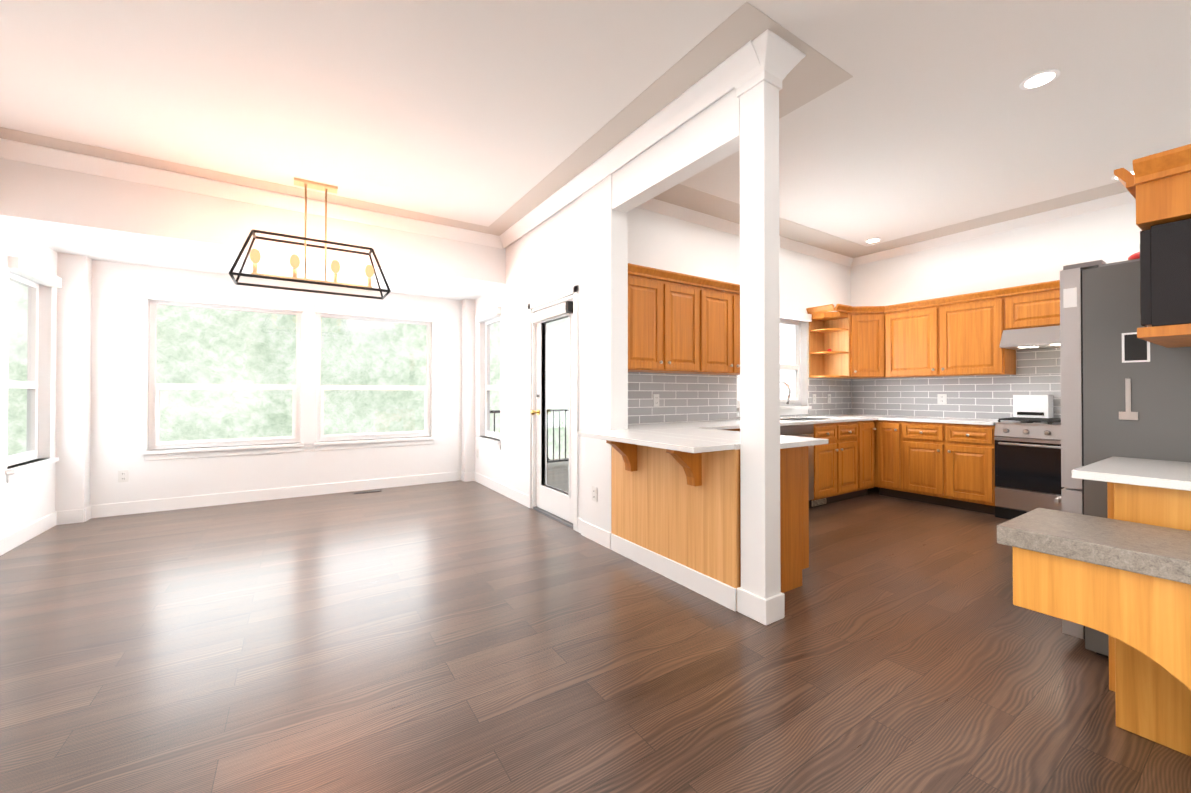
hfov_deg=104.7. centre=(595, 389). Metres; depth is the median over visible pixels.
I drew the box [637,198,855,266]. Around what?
crown molding
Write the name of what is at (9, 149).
crown molding
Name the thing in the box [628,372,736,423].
tile backsplash
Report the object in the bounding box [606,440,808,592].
base cabinet
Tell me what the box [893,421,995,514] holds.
base cabinet
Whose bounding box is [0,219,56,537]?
wall
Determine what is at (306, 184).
lantern chandelier
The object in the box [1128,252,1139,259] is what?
bowl
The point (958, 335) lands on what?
upper cabinet
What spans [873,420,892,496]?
base cabinet
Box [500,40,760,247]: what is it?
crown molding
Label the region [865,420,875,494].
base cabinet
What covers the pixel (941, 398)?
outlet
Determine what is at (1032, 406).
toaster
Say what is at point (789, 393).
kitchen faucet
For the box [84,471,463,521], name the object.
baseboard
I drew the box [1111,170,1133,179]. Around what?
recessed light
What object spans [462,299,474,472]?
wall pier
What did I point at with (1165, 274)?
microwave
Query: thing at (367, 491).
floor vent
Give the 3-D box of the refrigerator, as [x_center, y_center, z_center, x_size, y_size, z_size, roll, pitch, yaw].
[2.794,0.310,2.122,0.918,1.802,0.850,0,-1,-33]
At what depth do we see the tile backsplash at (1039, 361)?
4.64 m
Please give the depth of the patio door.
4.55 m
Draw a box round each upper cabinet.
[628,263,707,373]
[708,279,739,374]
[822,312,845,378]
[846,305,889,378]
[890,288,1015,377]
[1006,280,1059,329]
[1114,144,1190,347]
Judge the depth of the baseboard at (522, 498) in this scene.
5.43 m
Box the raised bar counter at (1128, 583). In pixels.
[997,508,1190,690]
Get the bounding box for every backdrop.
[8,280,568,458]
[738,324,794,399]
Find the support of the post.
on the floor at (458, 636)
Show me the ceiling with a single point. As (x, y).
(930, 114)
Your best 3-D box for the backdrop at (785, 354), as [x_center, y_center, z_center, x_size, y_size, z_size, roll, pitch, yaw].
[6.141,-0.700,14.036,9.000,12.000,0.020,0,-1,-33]
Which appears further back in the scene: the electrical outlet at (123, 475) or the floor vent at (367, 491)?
the floor vent at (367, 491)
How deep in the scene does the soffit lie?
4.11 m
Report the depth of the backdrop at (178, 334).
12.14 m
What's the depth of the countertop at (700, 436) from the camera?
2.85 m
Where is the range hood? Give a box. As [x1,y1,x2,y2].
[1000,325,1059,349]
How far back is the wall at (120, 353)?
4.95 m
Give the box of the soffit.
[0,158,505,300]
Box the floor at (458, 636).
[0,458,1190,792]
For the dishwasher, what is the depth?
4.64 m
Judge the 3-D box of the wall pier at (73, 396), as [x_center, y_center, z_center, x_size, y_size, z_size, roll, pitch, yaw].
[-4.915,-0.012,4.358,0.180,2.480,0.290,0,-1,-33]
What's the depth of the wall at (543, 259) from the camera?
3.97 m
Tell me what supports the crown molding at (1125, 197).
attached to the wall at (1040, 253)
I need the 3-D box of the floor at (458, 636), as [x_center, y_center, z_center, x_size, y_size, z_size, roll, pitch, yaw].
[0.393,1.245,2.672,10.400,0.060,10.800,0,-1,-33]
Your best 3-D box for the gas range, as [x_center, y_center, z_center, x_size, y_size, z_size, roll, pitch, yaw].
[4.298,0.751,4.280,0.678,0.952,0.752,0,-1,-33]
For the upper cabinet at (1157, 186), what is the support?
attached to the wall
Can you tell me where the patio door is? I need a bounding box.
[528,285,577,530]
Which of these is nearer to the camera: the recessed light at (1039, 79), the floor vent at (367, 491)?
the recessed light at (1039, 79)
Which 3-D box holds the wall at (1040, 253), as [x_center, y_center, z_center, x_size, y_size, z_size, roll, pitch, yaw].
[5.342,-0.279,3.452,0.140,3.000,6.700,0,-1,-33]
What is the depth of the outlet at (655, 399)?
4.32 m
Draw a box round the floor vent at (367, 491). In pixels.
[353,490,380,493]
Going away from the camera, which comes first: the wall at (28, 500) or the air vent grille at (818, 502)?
the wall at (28, 500)
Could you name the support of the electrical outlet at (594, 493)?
attached to the wall at (543, 259)
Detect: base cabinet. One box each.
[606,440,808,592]
[809,421,864,507]
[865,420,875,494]
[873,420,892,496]
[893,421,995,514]
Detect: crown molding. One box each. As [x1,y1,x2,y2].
[0,138,504,248]
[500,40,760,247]
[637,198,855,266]
[856,191,1135,264]
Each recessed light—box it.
[865,238,880,242]
[1019,69,1059,89]
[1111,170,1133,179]
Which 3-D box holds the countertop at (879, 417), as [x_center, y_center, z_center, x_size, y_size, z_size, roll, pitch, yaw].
[3.825,0.333,5.067,0.638,0.030,1.062,0,-1,-33]
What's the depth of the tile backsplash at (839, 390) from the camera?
5.92 m
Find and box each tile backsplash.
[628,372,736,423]
[808,378,851,415]
[852,374,1060,419]
[1016,348,1059,374]
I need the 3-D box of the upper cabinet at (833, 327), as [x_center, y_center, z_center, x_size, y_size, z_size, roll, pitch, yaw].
[3.282,-0.541,5.876,0.676,0.780,0.391,0,-1,-33]
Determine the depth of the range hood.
4.38 m
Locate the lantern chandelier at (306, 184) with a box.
[229,177,390,299]
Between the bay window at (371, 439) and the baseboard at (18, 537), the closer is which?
the baseboard at (18, 537)
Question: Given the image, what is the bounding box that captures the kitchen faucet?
[780,381,790,403]
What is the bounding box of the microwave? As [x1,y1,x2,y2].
[1140,218,1190,326]
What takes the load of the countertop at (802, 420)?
on the base cabinet at (844, 463)
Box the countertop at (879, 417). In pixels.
[877,415,1014,424]
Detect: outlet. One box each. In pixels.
[118,470,128,481]
[592,486,596,501]
[653,394,658,405]
[937,394,946,403]
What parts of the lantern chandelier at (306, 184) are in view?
chandelier bulb, chandelier bulb, chandelier bulb, chandelier bulb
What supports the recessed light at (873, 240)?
in the ceiling
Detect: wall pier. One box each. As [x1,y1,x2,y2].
[55,253,91,510]
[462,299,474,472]
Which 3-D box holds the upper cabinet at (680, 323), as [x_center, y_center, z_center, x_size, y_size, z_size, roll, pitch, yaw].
[0.521,-0.591,4.108,0.954,0.854,0.350,0,-1,-33]
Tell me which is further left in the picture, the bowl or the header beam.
the header beam
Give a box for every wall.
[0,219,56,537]
[90,260,461,504]
[475,174,627,532]
[628,207,850,407]
[851,202,1141,409]
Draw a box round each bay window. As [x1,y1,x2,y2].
[5,256,61,482]
[141,289,303,460]
[313,304,434,450]
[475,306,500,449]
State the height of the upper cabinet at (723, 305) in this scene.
0.854 m
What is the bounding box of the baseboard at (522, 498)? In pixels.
[472,472,527,506]
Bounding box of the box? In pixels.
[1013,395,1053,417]
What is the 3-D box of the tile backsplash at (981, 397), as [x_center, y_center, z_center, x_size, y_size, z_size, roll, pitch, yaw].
[4.153,0.081,5.144,0.008,0.475,2.538,0,-1,-33]
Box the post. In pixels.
[734,29,805,624]
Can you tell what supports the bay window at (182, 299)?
in the wall at (120, 353)
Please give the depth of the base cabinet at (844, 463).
4.95 m
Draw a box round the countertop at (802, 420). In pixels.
[577,414,876,436]
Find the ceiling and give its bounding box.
[0,0,1190,257]
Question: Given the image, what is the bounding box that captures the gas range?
[994,417,1064,519]
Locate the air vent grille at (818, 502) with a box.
[812,498,825,506]
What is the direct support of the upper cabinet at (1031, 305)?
attached to the wall at (1040, 253)
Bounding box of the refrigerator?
[1053,258,1190,657]
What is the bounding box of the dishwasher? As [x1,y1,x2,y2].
[780,424,813,500]
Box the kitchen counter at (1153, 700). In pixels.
[1071,456,1190,755]
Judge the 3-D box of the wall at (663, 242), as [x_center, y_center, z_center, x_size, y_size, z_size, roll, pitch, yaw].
[1.761,-0.266,5.205,4.240,3.000,0.140,0,-1,-33]
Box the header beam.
[612,88,739,212]
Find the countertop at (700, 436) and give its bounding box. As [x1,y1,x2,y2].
[589,426,827,452]
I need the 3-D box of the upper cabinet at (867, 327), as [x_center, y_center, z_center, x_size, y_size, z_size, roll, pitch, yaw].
[3.444,-0.580,5.626,0.676,0.854,0.326,0,-1,-33]
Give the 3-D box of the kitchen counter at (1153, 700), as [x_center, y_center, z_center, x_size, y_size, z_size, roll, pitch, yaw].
[2.198,0.750,1.590,0.666,0.915,0.648,0,-1,-33]
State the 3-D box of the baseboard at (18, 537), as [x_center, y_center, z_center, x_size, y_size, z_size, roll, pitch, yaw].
[-3.649,1.149,2.244,0.012,0.125,4.620,0,-1,-33]
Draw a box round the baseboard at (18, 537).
[0,511,59,555]

